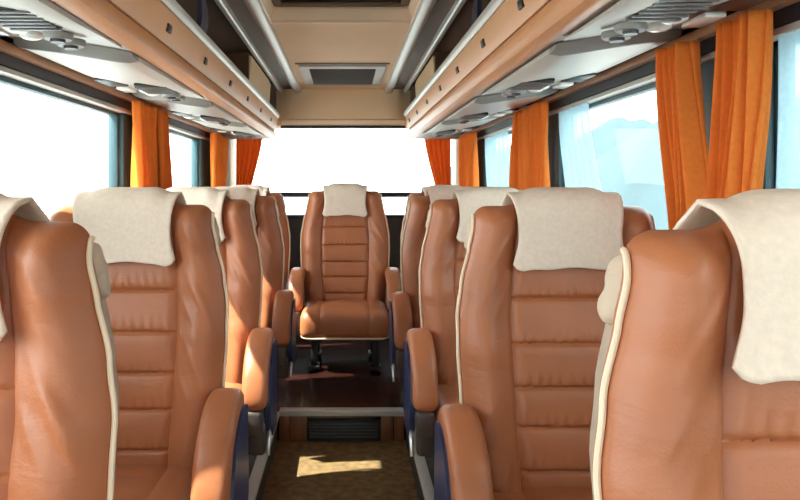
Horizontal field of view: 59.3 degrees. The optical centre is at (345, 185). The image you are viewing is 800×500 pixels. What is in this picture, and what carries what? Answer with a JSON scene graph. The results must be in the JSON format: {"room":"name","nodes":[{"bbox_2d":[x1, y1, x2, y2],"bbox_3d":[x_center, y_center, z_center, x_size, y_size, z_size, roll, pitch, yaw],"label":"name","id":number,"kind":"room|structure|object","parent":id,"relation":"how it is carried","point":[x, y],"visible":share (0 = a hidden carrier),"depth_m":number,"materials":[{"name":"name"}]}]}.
{"room":"vehicle interior","nodes":[
{"label":"vehicle interior","id":0,"kind":"room"},
{"bbox_2d":[0,36,209,127],"bbox_3d":[-0.955,0.215,1.375,0.060,1.990,7.950,0,0,0],"label":"wall","id":1,"kind":"structure","parent":0,"point":[1,37],"depth_m":1.99,"materials":[{"name":"grey"}]},
{"bbox_2d":[0,75,118,186],"bbox_3d":[-0.949,-0.011,2.330,0.032,0.607,1.120,0,0,0],"label":"window","id":2,"kind":"structure","parent":1,"relation":"in","point":[114,116],"depth_m":2.66,"materials":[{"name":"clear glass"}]},
{"bbox_2d":[0,51,209,137],"bbox_3d":[-0.909,-0.332,1.200,0.031,0.032,7.600,0,0,0],"label":"trim","id":3,"kind":"structure","parent":1,"relation":"attached to","point":[6,60],"depth_m":2.27,"materials":[{"name":"black rubber"}]},
{"bbox_2d":[0,65,209,140],"bbox_3d":[-0.916,-0.307,1.200,0.037,0.015,7.600,0,0,0],"label":"trim","id":4,"kind":"structure","parent":1,"relation":"attached to","point":[4,71],"depth_m":2.28,"materials":[{"name":"grey"}]},
{"bbox_2d":[0,39,224,136],"bbox_3d":[-0.893,-0.360,1.200,0.054,0.027,7.600,0,0,0],"label":"trim","id":5,"kind":"structure","parent":1,"relation":"attached to","point":[8,48],"depth_m":2.25,"materials":[{"name":"brown plastic"}]},
{"bbox_2d":[108,113,132,186],"bbox_3d":[-0.948,-0.015,3.080,0.070,0.650,0.400,0,0,0],"label":"trim","id":6,"kind":"structure","parent":1,"relation":"attached to","point":[125,120],"depth_m":2.89,"materials":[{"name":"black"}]},
{"bbox_2d":[3,0,279,138],"bbox_3d":[-0.676,-0.513,1.200,0.457,0.374,7.600,0,0,0],"label":"luggage rack","id":7,"kind":"object","parent":1,"relation":"attached to","point":[192,42],"visible":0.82,"depth_m":2.21,"materials":[{"name":"beige plastic"}]},
{"bbox_2d":[0,0,120,49],"bbox_3d":[-0.692,-0.342,1.190,0.332,0.079,0.899,0,0,0],"label":"panel","id":8,"kind":"object","parent":7,"relation":"attached to","point":[33,20],"visible":1,"depth_m":1.37,"materials":[{"name":"beige plastic"}]},
{"bbox_2d":[3,24,28,33],"bbox_3d":[-0.687,-0.327,1.460,0.052,0.016,0.052,0,0,0],"label":"reading lamp","id":9,"kind":"object","parent":8,"relation":"attached to","point":[7,29],"depth_m":1.45,"materials":[{"name":"white plastic"}]},
{"bbox_2d":[19,31,42,40],"bbox_3d":[-0.687,-0.327,1.530,0.052,0.016,0.052,0,0,0],"label":"reading lamp","id":10,"kind":"object","parent":8,"relation":"attached to","point":[31,35],"depth_m":1.51,"materials":[{"name":"white plastic"}]},
{"bbox_2d":[0,7,62,30],"bbox_3d":[-0.617,-0.317,1.320,0.100,0.014,0.170,0,0,0],"label":"speaker grille","id":11,"kind":"object","parent":8,"relation":"attached to","point":[14,18],"depth_m":1.32,"materials":[{"name":"grey plastic"}]},
{"bbox_2d":[13,38,203,101],"bbox_3d":[-0.692,-0.342,2.150,0.332,0.079,0.899,0,0,0],"label":"panel","id":12,"kind":"object","parent":7,"relation":"attached to","point":[123,70],"visible":0.98,"depth_m":1.93,"materials":[{"name":"grey plastic"}]},
{"bbox_2d":[134,83,177,93],"bbox_3d":[-0.617,-0.317,2.280,0.100,0.014,0.170,0,0,0],"label":"speaker grille","id":13,"kind":"object","parent":12,"relation":"attached to","point":[147,88],"depth_m":2.26,"materials":[{"name":"grey"}]},
{"bbox_2d":[132,91,243,125],"bbox_3d":[-0.692,-0.342,3.150,0.332,0.079,0.899,0,0,0],"label":"panel","id":14,"kind":"object","parent":7,"relation":"attached to","point":[208,111],"visible":0.94,"depth_m":2.95,"materials":[{"name":"grey plastic"}]},
{"bbox_2d":[200,115,226,120],"bbox_3d":[-0.617,-0.317,3.280,0.100,0.014,0.170,0,0,0],"label":"speaker grille","id":15,"kind":"object","parent":14,"relation":"attached to","point":[207,118],"depth_m":3.21,"materials":[{"name":"grey"}]},
{"bbox_2d":[190,115,264,137],"bbox_3d":[-0.692,-0.342,4.070,0.332,0.079,0.899,0,0,0],"label":"panel","id":16,"kind":"object","parent":7,"relation":"attached to","point":[238,128],"visible":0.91,"depth_m":3.94,"materials":[{"name":"grey plastic"}]},
{"bbox_2d":[233,131,252,134],"bbox_3d":[-0.617,-0.317,4.200,0.100,0.014,0.170,0,0,0],"label":"speaker grille","id":17,"kind":"object","parent":16,"relation":"attached to","point":[234,132],"depth_m":4.13,"materials":[{"name":"grey"}]},
{"bbox_2d":[131,100,157,186],"bbox_3d":[-0.839,-0.060,2.915,0.095,0.560,0.274,0,0,0],"label":"curtain","id":18,"kind":"object","parent":1,"relation":"hanging from","point":[144,157],"visible":0.69,"depth_m":2.86,"materials":[{"name":"orange fabric"}]},
{"bbox_2d":[156,109,172,188],"bbox_3d":[-0.841,-0.060,3.190,0.091,0.560,0.223,0,0,0],"label":"curtain","id":19,"kind":"object","parent":1,"relation":"hanging from","point":[165,181],"visible":0.43,"depth_m":3.12,"materials":[{"name":"orange fabric"}]},
{"bbox_2d":[169,129,197,186],"bbox_3d":[-0.949,-0.011,3.850,0.032,0.607,1.160,0,0,0],"label":"window","id":20,"kind":"structure","parent":1,"relation":"in","point":[195,140],"depth_m":4.40,"materials":[{"name":"clear glass"}]},
{"bbox_2d":[191,138,210,186],"bbox_3d":[-0.948,-0.015,4.700,0.070,0.650,0.560,0,0,0],"label":"trim","id":21,"kind":"structure","parent":1,"relation":"attached to","point":[204,176],"depth_m":4.49,"materials":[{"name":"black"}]},
{"bbox_2d":[210,132,227,187],"bbox_3d":[-0.843,-0.060,4.680,0.062,0.560,0.562,0,0,-1],"label":"curtain","id":22,"kind":"object","parent":1,"relation":"hanging from","point":[218,143],"visible":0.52,"depth_m":4.53,"materials":[{"name":"orange fabric"}]},
{"bbox_2d":[223,133,234,186],"bbox_3d":[-0.915,-0.110,5.195,0.120,0.720,0.410,0,0,0],"label":"trim","id":23,"kind":"structure","parent":1,"relation":"attached to","point":[230,181],"depth_m":5.23,"materials":[{"name":"beige plastic"}]},
{"bbox_2d":[214,0,282,92],"bbox_3d":[-0.457,-0.672,1.165,0.026,0.035,7.530,0,0,0],"label":"trim","id":24,"kind":"structure","parent":1,"relation":"attached to","point":[224,7],"depth_m":3.15,"materials":[{"name":"grey metal"}]},
{"bbox_2d":[262,440,418,499],"bbox_3d":[-0.020,1.180,0.290,0.610,0.060,5.780,0,0,0],"label":"floor","id":25,"kind":"structure","parent":0,"point":[299,470],"depth_m":2.81,"materials":[{"name":"brown carpet"}]},
{"bbox_2d":[249,337,433,499],"bbox_3d":[-0.020,1.115,1.375,1.910,0.190,7.950,0,0,0],"label":"floor","id":26,"kind":"structure","parent":0,"point":[344,377],"depth_m":3.58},
{"bbox_2d":[0,193,118,499],"bbox_3d":[-0.549,0.511,0.763,0.608,1.017,0.641,0,0,0],"label":"seat","id":27,"kind":"object","parent":26,"relation":"on","point":[59,389],"visible":1,"depth_m":0.92,"materials":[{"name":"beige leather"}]},
{"bbox_2d":[46,187,248,499],"bbox_3d":[-0.549,0.511,1.663,0.608,1.017,0.641,0,0,0],"label":"seat","id":28,"kind":"object","parent":26,"relation":"on","point":[182,434],"visible":0.7,"depth_m":1.79,"materials":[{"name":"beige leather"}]},
{"bbox_2d":[113,465,191,499],"bbox_3d":[-0.580,0.776,1.567,0.492,0.180,0.446,0,0,0],"label":"cushion","id":29,"kind":"object","parent":28,"relation":"on","point":[132,482],"depth_m":1.64,"materials":[{"name":"brown leather"}]},
{"bbox_2d":[165,187,277,454],"bbox_3d":[-0.549,0.511,2.413,0.608,1.017,0.641,0,0,0],"label":"seat","id":30,"kind":"object","parent":26,"relation":"on","point":[251,368],"visible":0.27,"depth_m":2.52,"materials":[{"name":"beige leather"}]},
{"bbox_2d":[225,382,241,390],"bbox_3d":[-0.580,0.776,2.317,0.492,0.180,0.446,0,0,0],"label":"cushion","id":31,"kind":"object","parent":30,"relation":"on","point":[238,385],"depth_m":2.45,"materials":[{"name":"beige leather"}]},
{"bbox_2d":[215,187,295,377],"bbox_3d":[-0.549,0.511,3.333,0.608,1.017,0.641,0,0,0],"label":"seat","id":32,"kind":"object","parent":26,"relation":"on","point":[278,313],"visible":0.23,"depth_m":3.45,"materials":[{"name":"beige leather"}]},
{"bbox_2d":[230,185,290,289],"bbox_3d":[-0.610,0.501,4.083,0.546,1.017,0.638,0,0,0],"label":"seat","id":33,"kind":"object","parent":26,"relation":"on","point":[264,191],"visible":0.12,"depth_m":4.25,"materials":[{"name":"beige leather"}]},
{"bbox_2d":[248,412,278,499],"bbox_3d":[-0.317,1.026,0.274,0.036,0.024,5.748,0,0,0],"label":"trim","id":34,"kind":"structure","parent":26,"relation":"attached to","point":[260,462],"depth_m":2.47,"materials":[{"name":"grey metal"}]},
{"bbox_2d":[279,416,289,440],"bbox_3d":[-0.279,1.093,3.158,0.047,0.111,0.011,0,0,0],"label":"trim","id":35,"kind":"structure","parent":26,"relation":"attached to","point":[284,421],"depth_m":3.15,"materials":[{"name":"brown wood"}]},
{"bbox_2d":[290,416,306,440],"bbox_3d":[-0.214,1.093,3.158,0.075,0.111,0.011,0,0,0],"label":"trim","id":36,"kind":"structure","parent":26,"relation":"attached to","point":[298,424],"depth_m":3.15,"materials":[{"name":"brown wood"}]},
{"bbox_2d":[279,407,403,415],"bbox_3d":[-0.020,1.024,3.176,0.562,0.023,0.057,0,0,0],"label":"trim","id":37,"kind":"structure","parent":26,"relation":"attached to","point":[284,411],"depth_m":3.15,"materials":[{"name":"grey metal"}]},
{"bbox_2d":[307,419,379,440],"bbox_3d":[-0.010,1.099,3.154,0.330,0.091,0.019,0,0,0],"label":"floor vent","id":38,"kind":"object","parent":26,"relation":"in","point":[317,429],"visible":1,"depth_m":3.15,"materials":[{"name":"black plastic"}]},
{"bbox_2d":[287,183,401,368],"bbox_3d":[-0.006,0.491,4.103,0.668,1.017,0.638,0,0,0],"label":"seat","id":39,"kind":"object","parent":26,"relation":"on","point":[344,281],"visible":0.94,"depth_m":4.21,"materials":[{"name":"brown leather"}]},
{"bbox_2d":[300,299,388,339],"bbox_3d":[-0.006,0.756,4.007,0.492,0.180,0.446,0,0,0],"label":"cushion","id":40,"kind":"object","parent":39,"relation":"on","point":[320,319],"depth_m":3.80,"materials":[{"name":"brown leather"}]},
{"bbox_2d":[381,416,392,440],"bbox_3d":[0.184,1.093,3.158,0.055,0.111,0.011,0,0,0],"label":"trim","id":41,"kind":"structure","parent":26,"relation":"attached to","point":[386,421],"depth_m":3.15,"materials":[{"name":"brown wood"}]},
{"bbox_2d":[394,416,403,440],"bbox_3d":[0.238,1.093,3.158,0.047,0.111,0.011,0,0,0],"label":"trim","id":42,"kind":"structure","parent":26,"relation":"attached to","point":[398,420],"depth_m":3.15,"materials":[{"name":"brown wood"}]},
{"bbox_2d":[414,430,433,499],"bbox_3d":[0.277,1.026,0.274,0.036,0.024,5.748,0,0,0],"label":"trim","id":43,"kind":"structure","parent":26,"relation":"attached to","point":[427,487],"depth_m":2.44,"materials":[{"name":"grey metal"}]},
{"bbox_2d":[389,187,467,381],"bbox_3d":[0.509,0.511,3.273,0.608,1.017,0.641,0,0,0],"label":"seat","id":44,"kind":"object","parent":26,"relation":"on","point":[404,309],"visible":0.21,"depth_m":3.38,"materials":[{"name":"brown leather"}]},
{"bbox_2d":[400,185,460,241],"bbox_3d":[0.600,0.501,4.033,0.546,1.017,0.638,0,0,0],"label":"seat","id":45,"kind":"object","parent":26,"relation":"on","point":[423,190],"visible":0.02,"depth_m":4.23,"materials":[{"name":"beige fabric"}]},
{"bbox_2d":[404,187,521,456],"bbox_3d":[0.509,0.511,2.403,0.608,1.017,0.641,0,0,0],"label":"seat","id":46,"kind":"object","parent":26,"relation":"on","point":[430,359],"visible":0.3,"depth_m":2.51,"materials":[{"name":"brown leather"}]},
{"bbox_2d":[433,383,459,420],"bbox_3d":[0.540,0.776,2.307,0.492,0.180,0.446,0,0,0],"label":"cushion","id":47,"kind":"object","parent":46,"relation":"on","point":[448,393],"depth_m":2.31,"materials":[{"name":"brown leather"}]},
{"bbox_2d":[434,187,655,499],"bbox_3d":[0.509,0.511,1.533,0.608,1.017,0.641,0,0,0],"label":"seat","id":48,"kind":"object","parent":26,"relation":"on","point":[530,327],"visible":0.67,"depth_m":1.67,"materials":[{"name":"brown leather"}]},
{"bbox_2d":[494,487,592,499],"bbox_3d":[0.540,0.776,1.437,0.492,0.180,0.446,0,0,0],"label":"cushion","id":49,"kind":"object","parent":48,"relation":"on","point":[500,493],"depth_m":1.58,"materials":[{"name":"brown leather"}]},
{"bbox_2d":[589,189,799,499],"bbox_3d":[0.509,0.511,0.578,0.608,1.017,0.641,0,0,0],"label":"seat","id":50,"kind":"object","parent":26,"relation":"on","point":[697,385],"visible":1,"depth_m":0.74,"materials":[{"name":"brown leather"}]},
{"bbox_2d":[272,24,410,88],"bbox_3d":[-0.020,-0.735,1.160,0.600,0.110,7.520,0,0,0],"label":"ceiling","id":51,"kind":"structure","parent":0,"point":[301,43],"depth_m":3.36,"materials":[{"name":"beige plastic"}]},
{"bbox_2d":[225,0,291,88],"bbox_3d":[-0.406,-0.692,1.165,0.079,0.017,7.530,0,0,0],"label":"trim","id":52,"kind":"structure","parent":51,"relation":"attached to","point":[239,8],"depth_m":3.22,"materials":[{"name":"grey plastic"}]},
{"bbox_2d":[244,0,301,92],"bbox_3d":[-0.339,-0.670,1.165,0.054,0.039,7.530,0,0,0],"label":"trim","id":53,"kind":"structure","parent":51,"relation":"attached to","point":[255,7],"depth_m":3.15,"materials":[{"name":"grey metal"}]},
{"bbox_2d":[260,0,420,23],"bbox_3d":[-0.020,-0.714,2.415,0.600,0.088,0.974,0,0,0],"label":"roof hatch","id":54,"kind":"object","parent":51,"relation":"attached to","point":[277,11],"visible":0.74,"depth_m":2.87,"materials":[{"name":"beige plastic"}]},
{"bbox_2d":[299,64,385,84],"bbox_3d":[-0.020,-0.670,4.270,0.490,0.020,0.720,0,0,0],"label":"ceiling vent","id":55,"kind":"object","parent":51,"relation":"in","point":[313,74],"visible":1,"depth_m":4.16,"materials":[{"name":"grey"}]},
{"bbox_2d":[295,63,389,63],"bbox_3d":[-0.020,-0.677,3.873,0.524,0.006,0.025,0,0,0],"label":"trim","id":56,"kind":"structure","parent":51,"relation":"attached to","point":[295,63],"depth_m":3.86,"materials":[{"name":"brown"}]},
{"bbox_2d":[385,0,436,93],"bbox_3d":[0.299,-0.670,1.165,0.054,0.039,7.530,0,0,0],"label":"trim","id":57,"kind":"structure","parent":51,"relation":"attached to","point":[425,8],"depth_m":3.15,"materials":[{"name":"grey metal"}]},
{"bbox_2d":[394,0,455,88],"bbox_3d":[0.365,-0.692,1.165,0.079,0.017,7.530,0,0,0],"label":"trim","id":58,"kind":"structure","parent":51,"relation":"attached to","point":[441,8],"depth_m":3.22,"materials":[{"name":"grey plastic"}]},
{"bbox_2d":[287,219,402,313],"bbox_3d":[-0.020,0.215,5.380,1.930,1.990,0.060,0,0,0],"label":"wall","id":59,"kind":"structure","parent":0,"point":[295,225],"depth_m":5.35,"materials":[{"name":"grey"}]},
{"bbox_2d":[236,139,261,184],"bbox_3d":[-0.720,-0.110,5.220,0.203,0.660,0.032,0,0,0],"label":"curtain","id":60,"kind":"object","parent":59,"relation":"hanging from","point":[247,150],"visible":0.55,"depth_m":5.22,"materials":[{"name":"orange fabric"}]},
{"bbox_2d":[275,90,410,108],"bbox_3d":[-0.020,-0.585,5.185,1.810,0.230,0.330,0,0,0],"label":"trim","id":61,"kind":"structure","parent":59,"relation":"attached to","point":[275,90],"depth_m":5.02,"materials":[{"name":"brown"}]},
{"bbox_2d":[276,89,409,127],"bbox_3d":[-0.020,-0.567,5.014,1.000,0.286,0.192,0,0,0],"label":"rear wall panel","id":62,"kind":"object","parent":59,"relation":"attached to","point":[310,104],"depth_m":4.93,"materials":[{"name":"beige plastic"}]},
{"bbox_2d":[282,120,403,124],"bbox_3d":[-0.020,-0.447,4.913,0.860,0.033,0.010,0,0,0],"label":"trim","id":63,"kind":"structure","parent":59,"relation":"attached to","point":[284,122],"depth_m":4.91,"materials":[{"name":"beige plastic"}]},
{"bbox_2d":[281,126,405,128],"bbox_3d":[-0.020,-0.416,4.965,0.880,0.016,0.070,0,0,0],"label":"trim","id":64,"kind":"structure","parent":59,"relation":"attached to","point":[282,127],"depth_m":4.93,"materials":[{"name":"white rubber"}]},
{"bbox_2d":[276,128,420,218],"bbox_3d":[-0.020,-0.110,5.355,1.680,0.720,0.070,0,0,0],"label":"window","id":65,"kind":"structure","parent":59,"relation":"in","point":[285,194],"depth_m":5.32,"materials":[{"name":"clear glass"}]},
{"bbox_2d":[424,139,450,184],"bbox_3d":[0.680,-0.110,5.220,0.202,0.660,0.038,0,0,0],"label":"curtain","id":66,"kind":"object","parent":59,"relation":"hanging from","point":[438,150],"visible":0.55,"depth_m":5.22,"materials":[{"name":"orange fabric"}]},
{"bbox_2d":[472,11,736,129],"bbox_3d":[0.915,0.215,1.375,0.060,1.990,7.950,0,0,0],"label":"wall","id":67,"kind":"structure","parent":0,"point":[728,12],"depth_m":1.91,"materials":[{"name":"grey plastic"}]},
{"bbox_2d":[403,0,466,92],"bbox_3d":[0.417,-0.672,1.165,0.026,0.035,7.530,0,0,0],"label":"trim","id":68,"kind":"structure","parent":67,"relation":"attached to","point":[458,4],"depth_m":3.14,"materials":[{"name":"grey metal"}]},
{"bbox_2d":[452,131,467,184],"bbox_3d":[0.875,-0.110,5.195,0.120,0.720,0.410,0,0,0],"label":"trim","id":69,"kind":"structure","parent":67,"relation":"attached to","point":[455,142],"depth_m":5.21,"materials":[{"name":"beige plastic"}]},
{"bbox_2d":[458,131,478,186],"bbox_3d":[0.802,-0.060,4.610,0.076,0.560,0.502,0,0,0],"label":"curtain","id":70,"kind":"object","parent":67,"relation":"hanging from","point":[468,166],"visible":0.59,"depth_m":4.48,"materials":[{"name":"orange fabric"}]},
{"bbox_2d":[477,139,486,186],"bbox_3d":[0.908,-0.015,4.700,0.070,0.650,0.560,0,0,0],"label":"trim","id":71,"kind":"structure","parent":67,"relation":"attached to","point":[480,143],"depth_m":4.51,"materials":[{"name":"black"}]},
{"bbox_2d":[485,130,509,186],"bbox_3d":[0.865,-0.034,3.950,0.022,0.528,0.801,0,0,0],"label":"sheer curtain","id":72,"kind":"object","parent":67,"relation":"hanging from","point":[497,157],"visible":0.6,"depth_m":3.98,"materials":[{"name":"fabric"}]},
{"bbox_2d":[509,108,528,189],"bbox_3d":[0.801,-0.060,3.180,0.070,0.560,0.283,0,0,0],"label":"curtain","id":73,"kind":"object","parent":67,"relation":"hanging from","point":[518,152],"visible":0.42,"depth_m":3.15,"materials":[{"name":"orange fabric"}]},
{"bbox_2d":[527,101,549,188],"bbox_3d":[0.803,-0.060,2.900,0.062,0.560,0.203,0,0,0],"label":"curtain","id":74,"kind":"object","parent":67,"relation":"hanging from","point":[538,175],"visible":0.64,"depth_m":2.88,"materials":[{"name":"orange fabric"}]},
{"bbox_2d":[548,113,562,186],"bbox_3d":[0.908,-0.015,3.080,0.070,0.650,0.400,0,0,0],"label":"trim","id":75,"kind":"structure","parent":67,"relation":"attached to","point":[554,149],"depth_m":2.93,"materials":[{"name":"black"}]},
{"bbox_2d":[404,0,727,138],"bbox_3d":[0.627,-0.513,1.200,0.475,0.374,7.600,0,0,0],"label":"luggage rack","id":76,"kind":"object","parent":67,"relation":"attached to","point":[487,41],"visible":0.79,"depth_m":2.13,"materials":[{"name":"beige plastic"}]},
{"bbox_2d":[423,113,498,136],"bbox_3d":[0.652,-0.342,3.950,0.332,0.079,0.899,0,0,0],"label":"panel","id":77,"kind":"object","parent":76,"relation":"attached to","point":[442,128],"visible":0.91,"depth_m":3.81,"materials":[{"name":"grey plastic"}]},
{"bbox_2d":[435,129,455,133],"bbox_3d":[0.577,-0.317,4.080,0.100,0.014,0.170,0,0,0],"label":"speaker grille","id":78,"kind":"object","parent":77,"relation":"attached to","point":[451,131],"depth_m":4.03,"materials":[{"name":"grey"}]},
{"bbox_2d":[444,87,558,123],"bbox_3d":[0.652,-0.342,3.030,0.332,0.079,0.899,0,0,0],"label":"panel","id":79,"kind":"object","parent":76,"relation":"attached to","point":[479,108],"visible":0.98,"depth_m":2.84,"materials":[{"name":"grey plastic"}]},
{"bbox_2d":[460,112,488,118],"bbox_3d":[0.577,-0.317,3.160,0.100,0.014,0.170,0,0,0],"label":"speaker grille","id":80,"kind":"object","parent":79,"relation":"attached to","point":[478,115],"depth_m":3.12,"materials":[{"name":"grey"}]},
{"bbox_2d":[482,29,681,98],"bbox_3d":[0.652,-0.342,2.050,0.332,0.079,0.899,0,0,0],"label":"panel","id":81,"kind":"object","parent":76,"relation":"attached to","point":[563,64],"visible":0.99,"depth_m":1.83,"materials":[{"name":"grey plastic"}]},
{"bbox_2d":[509,78,554,89],"bbox_3d":[0.577,-0.317,2.180,0.100,0.014,0.170,0,0,0],"label":"speaker grille","id":82,"kind":"object","parent":81,"relation":"attached to","point":[538,84],"depth_m":2.14,"materials":[{"name":"grey"}]},
{"bbox_2d":[528,90,542,92],"bbox_3d":[0.647,-0.327,2.390,0.052,0.016,0.052,0,0,0],"label":"reading lamp","id":83,"kind":"object","parent":81,"relation":"attached to","point":[533,91],"depth_m":2.38,"materials":[{"name":"white plastic"}]},
{"bbox_2d":[564,0,765,42],"bbox_3d":[0.652,-0.342,1.110,0.332,0.079,0.899,0,0,0],"label":"panel","id":84,"kind":"object","parent":76,"relation":"attached to","point":[625,19],"visible":1,"depth_m":1.33,"materials":[{"name":"beige plastic"}]},
{"bbox_2d":[646,22,671,32],"bbox_3d":[0.647,-0.327,1.450,0.052,0.016,0.052,0,0,0],"label":"reading lamp","id":85,"kind":"object","parent":84,"relation":"attached to","point":[654,27],"depth_m":1.44,"materials":[{"name":"white"}]},
{"bbox_2d":[625,0,720,21],"bbox_3d":[0.577,-0.317,1.240,0.100,0.014,0.170,0,0,0],"label":"speaker grille","id":86,"kind":"object","parent":84,"relation":"attached to","point":[654,10],"depth_m":1.25,"materials":[{"name":"grey plastic"}]},
{"bbox_2d":[661,14,688,24],"bbox_3d":[0.647,-0.327,1.380,0.052,0.016,0.052,0,0,0],"label":"reading lamp","id":87,"kind":"object","parent":84,"relation":"attached to","point":[683,19],"depth_m":1.37,"materials":[{"name":"white"}]},
{"bbox_2d":[559,103,601,190],"bbox_3d":[0.865,-0.034,2.570,0.019,0.528,0.541,0,0,0],"label":"sheer curtain","id":88,"kind":"object","parent":67,"relation":"hanging from","point":[579,164],"visible":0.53,"depth_m":2.60,"materials":[{"name":"fabric"}]},
{"bbox_2d":[563,82,655,186],"bbox_3d":[0.909,-0.011,2.330,0.032,0.607,1.120,0,0,0],"label":"window","id":89,"kind":"structure","parent":67,"relation":"in","point":[650,87],"depth_m":2.27,"materials":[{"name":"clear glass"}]},
{"bbox_2d":[462,0,799,135],"bbox_3d":[0.853,-0.360,1.200,0.054,0.027,7.600,0,0,0],"label":"trim","id":90,"kind":"structure","parent":67,"relation":"attached to","point":[708,31],"depth_m":1.99,"materials":[{"name":"brown plastic"}]},
{"bbox_2d":[477,1,799,137],"bbox_3d":[0.870,-0.332,1.200,0.031,0.032,7.600,0,0,0],"label":"trim","id":91,"kind":"structure","parent":67,"relation":"attached to","point":[789,14],"depth_m":2.10,"materials":[{"name":"black plastic"}]},
{"bbox_2d":[477,20,799,140],"bbox_3d":[0.876,-0.307,1.200,0.037,0.015,7.600,0,0,0],"label":"trim","id":92,"kind":"structure","parent":67,"relation":"attached to","point":[792,27],"depth_m":2.14,"materials":[{"name":"grey"}]},
{"bbox_2d":[656,40,708,229],"bbox_3d":[0.799,-0.060,1.655,0.079,0.560,0.193,0,0,-4],"label":"curtain","id":93,"kind":"object","parent":67,"relation":"hanging from","point":[679,89],"visible":0.69,"depth_m":1.64,"materials":[{"name":"orange fabric"}]},
{"bbox_2d":[701,42,773,188],"bbox_3d":[0.908,-0.015,1.620,0.070,0.650,0.320,0,0,0],"label":"trim","id":94,"kind":"structure","parent":67,"relation":"attached to","point":[707,68],"depth_m":1.47,"materials":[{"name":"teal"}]},
{"bbox_2d":[706,9,772,198],"bbox_3d":[0.803,-0.060,1.432,0.080,0.560,0.180,0,0,0],"label":"curtain","id":95,"kind":"object","parent":67,"relation":"hanging from","point":[742,82],"visible":0.59,"depth_m":1.39,"materials":[{"name":"orange fabric"}]},
{"bbox_2d":[774,41,777,188],"bbox_3d":[0.909,-0.011,0.680,0.032,0.607,1.580,0,0,0],"label":"window","id":96,"kind":"structure","parent":67,"relation":"in","point":[776,42],"depth_m":1.46,"materials":[{"name":"clear glass"}]},
{"bbox_2d":[776,29,799,188],"bbox_3d":[0.865,-0.034,1.235,0.020,0.528,0.372,0,0,-1],"label":"window","id":97,"kind":"structure","parent":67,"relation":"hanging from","point":[788,138],"depth_m":1.37,"materials":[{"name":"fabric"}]},
{"label":"outside","id":98,"kind":"structure","parent":0,"visible":0},
{"bbox_2d":[33,197,406,214],"bbox_3d":[-0.020,2.300,0.000,300.000,0.001,300.000,0,0,0],"label":"ground","id":99,"kind":"structure","parent":98,"point":[294,205],"depth_m":92.01,"materials":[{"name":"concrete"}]},
{"bbox_2d":[451,117,668,229],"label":"window","id":100,"kind":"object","parent":99,"relation":"on","point":[627,152],"visible":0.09,"depth_m":36.77,"materials":[{"name":"clear glass"}]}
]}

